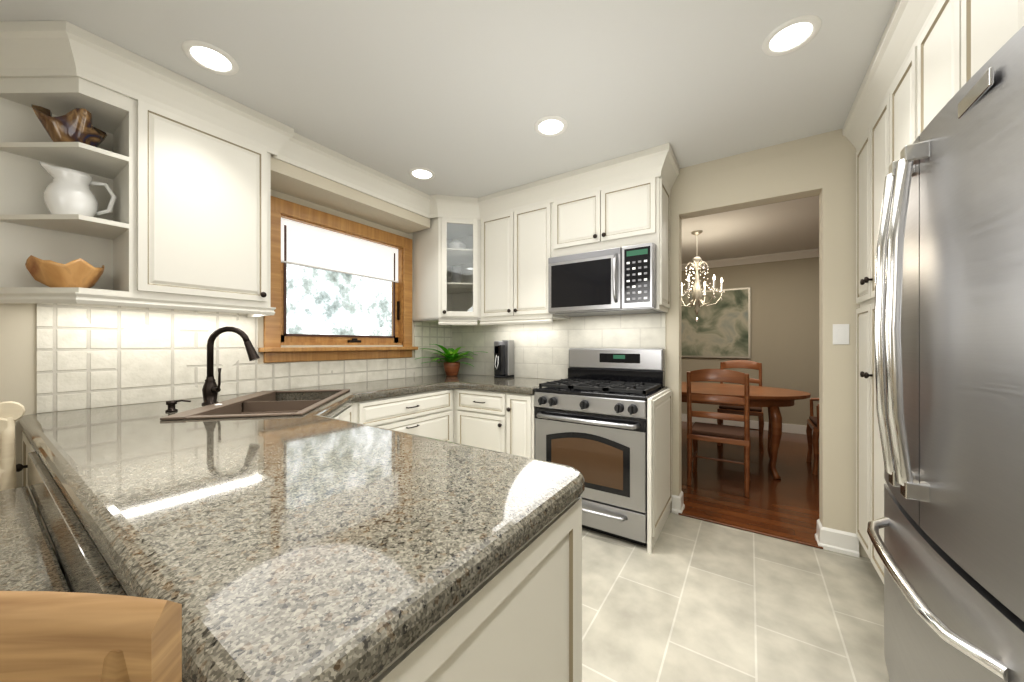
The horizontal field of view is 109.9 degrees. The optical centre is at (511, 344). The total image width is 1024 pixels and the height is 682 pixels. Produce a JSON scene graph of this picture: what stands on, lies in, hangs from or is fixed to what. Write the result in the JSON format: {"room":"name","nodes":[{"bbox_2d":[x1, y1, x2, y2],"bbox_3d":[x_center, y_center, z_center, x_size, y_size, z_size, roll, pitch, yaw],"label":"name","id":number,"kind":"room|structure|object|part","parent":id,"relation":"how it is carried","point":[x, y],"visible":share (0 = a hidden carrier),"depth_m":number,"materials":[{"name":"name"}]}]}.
{"room":"kitchen","nodes":[
{"label":"kitchen","id":0,"kind":"room"},
{"bbox_2d":[0,189,440,487],"bbox_3d":[-2.124,-0.025,1.701,0.120,2.500,5.440,0,0,34],"label":"wall","id":1,"kind":"structure","parent":0,"point":[18,353],"depth_m":1.58,"materials":[{"name":"beige paint"}]},
{"bbox_2d":[0,77,275,317],"bbox_3d":[-1.766,-0.652,1.786,0.379,0.965,0.942,0,0,34],"label":"upper cabinet","id":2,"kind":"object","parent":1,"relation":"attached to","point":[185,224],"visible":1,"depth_m":1.68,"materials":[{"name":"white paint"}]},
{"bbox_2d":[25,255,103,287],"bbox_3d":[-1.942,-0.302,1.568,0.218,0.130,0.216,0,0,34],"label":"decor","id":3,"kind":"object","parent":2,"relation":"in","point":[81,273],"visible":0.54,"depth_m":1.51,"materials":[{"name":"brown wood"}]},
{"bbox_2d":[31,105,106,146],"bbox_3d":[-1.925,-0.924,1.572,0.217,0.167,0.216,0,0,34],"label":"decor","id":4,"kind":"object","parent":2,"relation":"in","point":[75,125],"visible":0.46,"depth_m":1.53,"materials":[{"name":"brown glass"}]},
{"bbox_2d":[39,161,116,216],"bbox_3d":[-1.934,-0.658,1.608,0.156,0.235,0.220,0,0,34],"label":"pitcher","id":5,"kind":"object","parent":2,"relation":"in","point":[67,191],"visible":0.73,"depth_m":1.55,"materials":[{"name":"white ceramic"}]},
{"bbox_2d":[37,303,452,412],"bbox_3d":[-1.374,0.045,2.715,0.010,0.519,2.680,0,0,34],"label":"tile backsplash","id":6,"kind":"structure","parent":1,"relation":"attached to","point":[91,355],"depth_m":1.93,"materials":[{"name":"tile"}]},
{"bbox_2d":[259,196,417,362],"bbox_3d":[-1.307,-0.430,2.872,0.190,1.100,1.285,0,0,34],"label":"window","id":7,"kind":"structure","parent":1,"relation":"in","point":[276,336],"depth_m":2.74,"materials":[{"name":"brown wood"}]},
{"bbox_2d":[281,218,398,282],"bbox_3d":[-1.324,-0.720,2.883,0.016,0.310,1.005,0,0,34],"label":"window blind","id":8,"kind":"object","parent":7,"relation":"attached to","point":[310,246],"visible":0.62,"depth_m":2.81,"materials":[{"name":"white fabric"}]},
{"bbox_2d":[271,154,429,233],"bbox_3d":[-1.199,-1.152,2.723,0.295,0.244,1.284,0,0,34],"label":"soffit","id":9,"kind":"structure","parent":0,"point":[293,181],"depth_m":2.57,"materials":[{"name":"beige paint"}]},
{"bbox_2d":[0,0,896,263],"bbox_3d":[1.296,-1.305,1.506,6.040,0.060,8.890,0,0,34],"label":"ceiling","id":10,"kind":"structure","parent":0,"point":[459,97],"depth_m":1.71,"materials":[{"name":"white paint"}]},
{"bbox_2d":[182,40,238,75],"bbox_3d":[-1.339,-1.271,1.601,0.195,0.007,0.195,0,0,27],"label":"recessed light","id":11,"kind":"object","parent":10,"relation":"in","point":[207,56],"depth_m":1.59,"materials":[{"name":"white plastic"}]},
{"bbox_2d":[408,167,434,179],"bbox_3d":[-0.671,-1.271,2.682,0.195,0.007,0.195,0,0,27],"label":"recessed light","id":12,"kind":"object","parent":10,"relation":"in","point":[420,173],"depth_m":2.67,"materials":[{"name":"white plastic"}]},
{"bbox_2d":[534,116,567,136],"bbox_3d":[0.227,-1.271,2.100,0.195,0.007,0.195,0,0,25],"label":"recessed light","id":13,"kind":"object","parent":10,"relation":"in","point":[548,126],"depth_m":2.09,"materials":[{"name":"white plastic"}]},
{"bbox_2d":[682,230,724,319],"bbox_3d":[2.092,-0.765,4.067,0.548,1.020,0.554,0,0,34],"label":"chandelier","id":14,"kind":"object","parent":10,"relation":"hanging from","point":[697,294],"visible":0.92,"depth_m":4.04,"materials":[{"name":"silver metal"}]},
{"bbox_2d":[762,15,820,55],"bbox_3d":[1.152,-1.271,1.487,0.195,0.007,0.195,0,0,27],"label":"recessed light","id":15,"kind":"object","parent":10,"relation":"in","point":[792,35],"depth_m":1.48,"materials":[{"name":"white plastic"}]},
{"bbox_2d":[470,129,868,557],"bbox_3d":[1.028,-0.025,2.804,3.920,2.500,0.121,0,0,34],"label":"wall","id":16,"kind":"structure","parent":0,"point":[827,174],"depth_m":2.17,"materials":[{"name":"beige paint"}]},
{"bbox_2d":[413,217,480,324],"bbox_3d":[-0.534,-0.652,3.403,0.648,0.965,0.602,0,0,34],"label":"upper cabinet","id":17,"kind":"object","parent":16,"relation":"attached to","point":[446,270],"visible":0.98,"depth_m":3.20,"materials":[{"name":"white paint"}]},
{"bbox_2d":[453,313,665,385],"bbox_3d":[0.258,0.096,3.234,2.100,0.658,0.011,0,0,34],"label":"tile backsplash","id":18,"kind":"structure","parent":16,"relation":"attached to","point":[541,350],"depth_m":3.16,"materials":[{"name":"tile"}]},
{"bbox_2d":[479,177,669,324],"bbox_3d":[0.428,-0.652,2.900,1.511,0.965,0.379,0,0,34],"label":"upper cabinet","id":19,"kind":"object","parent":16,"relation":"attached to","point":[519,248],"visible":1,"depth_m":2.80,"materials":[{"name":"white paint"}]},
{"bbox_2d":[0,21,679,219],"bbox_3d":[-0.483,-1.191,2.024,2.190,0.167,2.846,0,0,34],"label":"crown molding","id":20,"kind":"structure","parent":19,"relation":"attached to","point":[41,49],"depth_m":1.97,"materials":[{"name":"white paint"}]},
{"bbox_2d":[548,243,663,316],"bbox_3d":[0.689,-0.446,2.666,0.756,0.426,0.481,0,0,34],"label":"microwave","id":21,"kind":"object","parent":19,"relation":"attached to","point":[618,281],"visible":0.98,"depth_m":2.49,"materials":[{"name":"silver metal"}]},
{"bbox_2d":[672,491,858,556],"bbox_3d":[1.619,1.163,2.400,1.000,0.125,0.142,0,0,34],"label":"baseboard","id":22,"kind":"structure","parent":16,"relation":"attached to","point":[838,541],"depth_m":2.14,"materials":[{"name":"white wood"}]},
{"bbox_2d":[833,324,848,343],"bbox_3d":[1.942,-0.060,2.122,0.073,0.120,0.008,0,0,34],"label":"switch plate","id":23,"kind":"object","parent":16,"relation":"attached to","point":[840,333],"visible":1,"depth_m":2.12,"materials":[{"name":"white plastic"}]},
{"bbox_2d":[582,421,889,681],"bbox_3d":[1.296,1.255,1.506,6.040,0.060,8.890,0,0,34],"label":"floor","id":24,"kind":"structure","parent":0,"point":[689,599],"depth_m":1.78,"materials":[{"name":"tile"}]},
{"bbox_2d":[0,401,25,490],"bbox_3d":[-1.758,0.694,1.003,0.518,1.066,0.500,0,0,34],"label":"chair","id":25,"kind":"object","parent":24,"relation":"on","point":[11,412],"visible":0.38,"depth_m":1.28,"materials":[{"name":"white wood"}]},
{"bbox_2d":[0,451,125,595],"bbox_3d":[-1.112,0.793,0.467,1.650,0.864,0.699,0,0,34],"label":"bar","id":26,"kind":"object","parent":24,"relation":"on","point":[29,560],"visible":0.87,"depth_m":0.78,"materials":[{"name":"granite"}]},
{"bbox_2d":[0,591,181,681],"bbox_3d":[-0.437,0.702,0.007,0.474,1.050,0.519,0,0,-12],"label":"chair","id":27,"kind":"object","parent":24,"relation":"on","point":[49,636],"visible":1,"depth_m":0.25,"materials":[{"name":"brown wood"}]},
{"bbox_2d":[332,413,367,424],"bbox_3d":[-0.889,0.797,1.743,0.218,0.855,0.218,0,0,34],"label":"base cabinet","id":28,"kind":"object","parent":24,"relation":"on","point":[352,417],"depth_m":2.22,"materials":[{"name":"white paint"}]},
{"bbox_2d":[39,406,584,681],"bbox_3d":[-0.703,0.414,1.059,1.693,0.243,0.750,0,0,34],"label":"countertop","id":29,"kind":"structure","parent":28,"relation":"in","point":[296,535],"depth_m":0.60,"materials":[{"name":"stone"}]},
{"bbox_2d":[339,403,375,426],"bbox_3d":[-0.947,0.797,2.034,0.218,0.855,0.218,0,0,34],"label":"base cabinet","id":30,"kind":"object","parent":24,"relation":"on","point":[369,411],"depth_m":2.28,"materials":[{"name":"white paint"}]},
{"bbox_2d":[356,389,455,442],"bbox_3d":[-0.978,0.793,2.759,0.617,0.864,0.830,0,0,34],"label":"base cabinet","id":31,"kind":"object","parent":24,"relation":"on","point":[432,414],"depth_m":2.67,"materials":[{"name":"white paint"}]},
{"bbox_2d":[19,374,522,453],"bbox_3d":[-0.927,0.412,2.390,1.110,0.247,2.723,0,0,34],"label":"countertop","id":32,"kind":"structure","parent":31,"relation":"in","point":[52,430],"depth_m":1.70,"materials":[{"name":"stone"}]},
{"bbox_2d":[165,400,190,411],"bbox_3d":[-1.528,0.279,1.644,0.077,0.052,0.077,0,0,34],"label":"soap dispenser","id":33,"kind":"object","parent":32,"relation":"on","point":[171,405],"visible":1,"depth_m":1.63,"materials":[{"name":"brown metal"}]},
{"bbox_2d":[202,326,259,404],"bbox_3d":[-1.456,0.105,1.863,0.201,0.398,0.201,0,0,34],"label":"faucet","id":34,"kind":"object","parent":32,"relation":"on","point":[211,389],"visible":1,"depth_m":1.84,"materials":[{"name":"brown metal"}]},
{"bbox_2d":[416,344,487,375],"bbox_3d":[-0.573,0.150,3.423,0.521,0.308,0.569,0,0,34],"label":"potted plant","id":35,"kind":"object","parent":32,"relation":"on","point":[452,356],"visible":1,"depth_m":3.45,"materials":[{"name":"green plant"}]},
{"bbox_2d":[494,340,513,377],"bbox_3d":[-0.077,0.132,3.321,0.114,0.344,0.188,0,0,34],"label":"coffee maker","id":36,"kind":"object","parent":32,"relation":"on","point":[503,358],"visible":1,"depth_m":3.29,"materials":[{"name":"black"}]},
{"bbox_2d":[499,378,553,394],"bbox_3d":[0.008,0.333,2.995,0.740,0.055,0.683,0,0,34],"label":"countertop","id":37,"kind":"structure","parent":31,"relation":"in","point":[526,387],"depth_m":2.67,"materials":[{"name":"stone"}]},
{"bbox_2d":[456,389,507,452],"bbox_3d":[-0.069,0.793,3.067,0.480,0.864,0.647,0,0,34],"label":"base cabinet","id":38,"kind":"object","parent":24,"relation":"on","point":[481,416],"depth_m":2.79,"materials":[{"name":"white paint"}]},
{"bbox_2d":[508,393,536,458],"bbox_3d":[0.221,0.793,2.875,0.215,0.864,0.647,0,0,34],"label":"base cabinet","id":39,"kind":"object","parent":24,"relation":"on","point":[521,408],"depth_m":2.59,"materials":[{"name":"white paint"}]},
{"bbox_2d":[533,348,671,553],"bbox_3d":[0.642,0.627,2.553,0.801,1.195,0.719,0,0,34],"label":"stove","id":40,"kind":"object","parent":24,"relation":"on","point":[591,418],"depth_m":2.30,"materials":[{"name":"silver metal"}]},
{"bbox_3d":[0.985,0.772,2.372,0.030,0.905,0.642,0,0,34],"label":"stove end panel","id":41,"kind":"part","parent":40,"relation":"part of","materials":[{"name":"white wood"}]},
{"bbox_2d":[687,369,750,496],"bbox_3d":[1.819,0.714,3.165,0.474,1.027,0.504,0,0,34],"label":"dining chair","id":42,"kind":"object","parent":24,"relation":"on","point":[724,434],"visible":1,"depth_m":3.01,"materials":[{"name":"brown wood"}]},
{"bbox_2d":[717,360,763,450],"bbox_3d":[2.819,0.714,4.441,0.474,1.027,0.504,0,0,34],"label":"dining chair","id":43,"kind":"object","parent":24,"relation":"on","point":[754,411],"visible":0.52,"depth_m":4.35,"materials":[{"name":"brown wood"}]},
{"bbox_2d":[682,382,810,478],"bbox_3d":[2.109,0.854,3.876,1.720,0.779,1.120,0,0,34],"label":"dining table","id":44,"kind":"object","parent":24,"relation":"on","point":[772,399],"visible":0.48,"depth_m":3.35,"materials":[{"name":"brown wood"}]},
{"bbox_2d":[678,510,822,548],"bbox_3d":[1.550,1.219,2.399,0.796,0.012,0.080,0,0,34],"label":"threshold","id":45,"kind":"object","parent":24,"relation":"on","point":[772,533],"depth_m":2.36,"materials":[{"name":"brown wood"}]},
{"bbox_2d":[806,398,818,474],"bbox_3d":[3.173,0.714,3.447,0.504,1.027,0.492,0,0,34],"label":"dining chair","id":46,"kind":"object","parent":24,"relation":"on","point":[813,424],"visible":0.17,"depth_m":3.43,"materials":[{"name":"brown wood"}]},
{"bbox_2d":[856,46,916,583],"bbox_3d":[1.995,0.045,1.540,0.669,2.360,0.918,0,0,34],"label":"pantry cabinet","id":47,"kind":"object","parent":24,"relation":"on","point":[891,134],"visible":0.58,"depth_m":1.81,"materials":[{"name":"white paint"}]},
{"bbox_2d":[867,26,1023,681],"bbox_3d":[1.402,0.325,0.800,0.838,1.800,0.904,0,0,34],"label":"refrigerator","id":48,"kind":"object","parent":24,"relation":"on","point":[949,329],"visible":1,"depth_m":0.82,"materials":[{"name":"silver metal"}]},
{"bbox_2d":[682,195,818,425],"bbox_3d":[2.098,-0.025,2.174,5.440,2.500,0.010,0,0,34],"label":"wall","id":49,"kind":"structure","parent":0,"point":[785,323],"depth_m":2.38,"materials":[{"name":"beige paint"}]},
{"bbox_2d":[682,287,750,358],"bbox_3d":[3.030,-0.315,5.521,1.060,1.040,0.036,0,0,34],"label":"painting","id":50,"kind":"object","parent":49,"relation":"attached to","point":[721,328],"visible":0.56,"depth_m":5.43,"materials":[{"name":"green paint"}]},
{"bbox_2d":[682,414,812,434],"bbox_3d":[3.930,1.165,4.941,5.200,0.120,0.015,0,0,34],"label":"baseboard","id":51,"kind":"structure","parent":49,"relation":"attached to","point":[794,428],"depth_m":5.21,"materials":[{"name":"white"}]},
{"bbox_2d":[682,248,818,270],"bbox_3d":[3.912,-1.225,4.913,5.200,0.100,0.080,0,0,34],"label":"crown molding","id":52,"kind":"structure","parent":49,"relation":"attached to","point":[793,255],"depth_m":5.12,"materials":[{"name":"white wood"}]},
{"label":"outside","id":53,"kind":"structure","parent":0,"visible":0},
{"bbox_2d":[287,264,391,335],"bbox_3d":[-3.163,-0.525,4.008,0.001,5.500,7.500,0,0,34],"label":"window pane","id":54,"kind":"structure","parent":53,"point":[374,329],"depth_m":5.06,"materials":[{"name":"clear glass"}]},
{"bbox_3d":[1.112,-0.025,-0.513,0.120,2.500,5.320,0,0,33],"label":"wall","id":55,"kind":"structure","parent":0,"visible":0},
{"bbox_2d":[917,0,1023,136],"bbox_3d":[1.471,0.045,0.748,0.669,2.360,0.980,0,0,34],"label":"upper cabinet","id":56,"kind":"object","parent":55,"relation":"attached to","point":[960,43],"visible":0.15,"depth_m":1.06,"materials":[{"name":"white paint"}]},
{"bbox_2d":[842,0,939,150],"bbox_3d":[1.383,-1.191,0.637,0.693,0.167,3.098,0,0,34],"label":"crown molding","id":57,"kind":"structure","parent":56,"relation":"attached to","point":[908,21],"depth_m":1.51,"materials":[{"name":"white paint"}]}
]}

